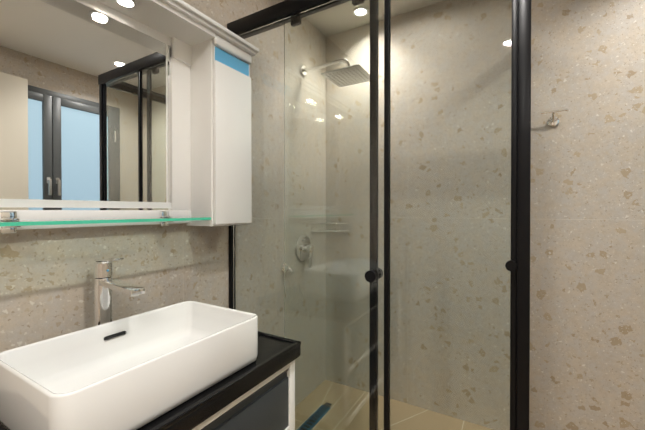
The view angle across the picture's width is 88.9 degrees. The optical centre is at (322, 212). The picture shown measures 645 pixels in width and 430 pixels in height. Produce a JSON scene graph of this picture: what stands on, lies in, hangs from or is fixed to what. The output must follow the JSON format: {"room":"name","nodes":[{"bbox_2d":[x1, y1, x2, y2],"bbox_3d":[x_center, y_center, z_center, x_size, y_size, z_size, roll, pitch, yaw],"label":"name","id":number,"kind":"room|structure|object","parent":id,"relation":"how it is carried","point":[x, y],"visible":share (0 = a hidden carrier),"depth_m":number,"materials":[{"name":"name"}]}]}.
{"room":"bathroom","nodes":[
{"label":"bathroom","id":0,"kind":"room"},
{"bbox_2d":[0,0,284,352],"bbox_3d":[-0.873,-0.022,0.870,0.100,2.410,3.590,0,1,30],"label":"wall","id":1,"kind":"structure","parent":0,"point":[46,283],"depth_m":1.07,"materials":[{"name":"stone"}]},
{"bbox_2d":[0,0,258,233],"bbox_3d":[-0.612,-0.323,1.017,0.196,0.753,1.024,0,1,30],"label":"upper cabinet","id":2,"kind":"object","parent":1,"relation":"attached to","point":[123,112],"visible":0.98,"depth_m":1.07,"materials":[{"name":"white paint"}]},
{"bbox_2d":[529,0,644,429],"bbox_3d":[1.044,-0.029,1.770,2.300,2.410,0.100,0,1,30],"label":"wall","id":3,"kind":"structure","parent":0,"point":[587,283],"depth_m":1.58,"materials":[{"name":"stone"}]},
{"bbox_2d":[541,109,566,126],"bbox_3d":[1.141,-0.467,1.623,0.106,0.070,0.047,0,1,30],"label":"robe hook","id":4,"kind":"object","parent":3,"relation":"attached to","point":[553,121],"visible":1,"depth_m":1.63,"materials":[{"name":"silver metal"}]},
{"bbox_3d":[0.119,1.237,0.299,2.400,0.100,3.590,0,1,30],"label":"floor","id":5,"kind":"structure","parent":0,"visible":0},
{"bbox_2d":[0,331,300,429],"bbox_3d":[-0.502,0.810,0.896,0.518,0.745,0.820,0,1,30],"label":"bathroom vanity","id":6,"kind":"object","parent":5,"relation":"on","point":[258,393],"visible":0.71,"depth_m":0.94,"materials":[{"name":"white paint"}]},
{"bbox_2d":[94,258,144,325],"bbox_3d":[-0.601,0.287,0.964,0.212,0.310,0.054,0,1,30],"label":"faucet","id":7,"kind":"object","parent":6,"relation":"on","point":[106,283],"visible":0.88,"depth_m":0.98,"materials":[{"name":"silver metal"}]},
{"bbox_2d":[0,301,257,429],"bbox_3d":[-0.456,0.376,0.854,0.333,0.134,0.517,0,1,30],"label":"basin","id":8,"kind":"object","parent":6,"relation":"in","point":[135,372],"visible":1,"depth_m":0.79,"materials":[{"name":"white ceramic"}]},
{"bbox_2d":[227,0,530,429],"bbox_3d":[0.303,0.154,1.611,1.182,2.045,0.922,0,1,30],"label":"shower enclosure","id":9,"kind":"object","parent":5,"relation":"on","point":[379,257],"visible":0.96,"depth_m":1.13,"materials":[{"name":"clear glass"}]}
]}

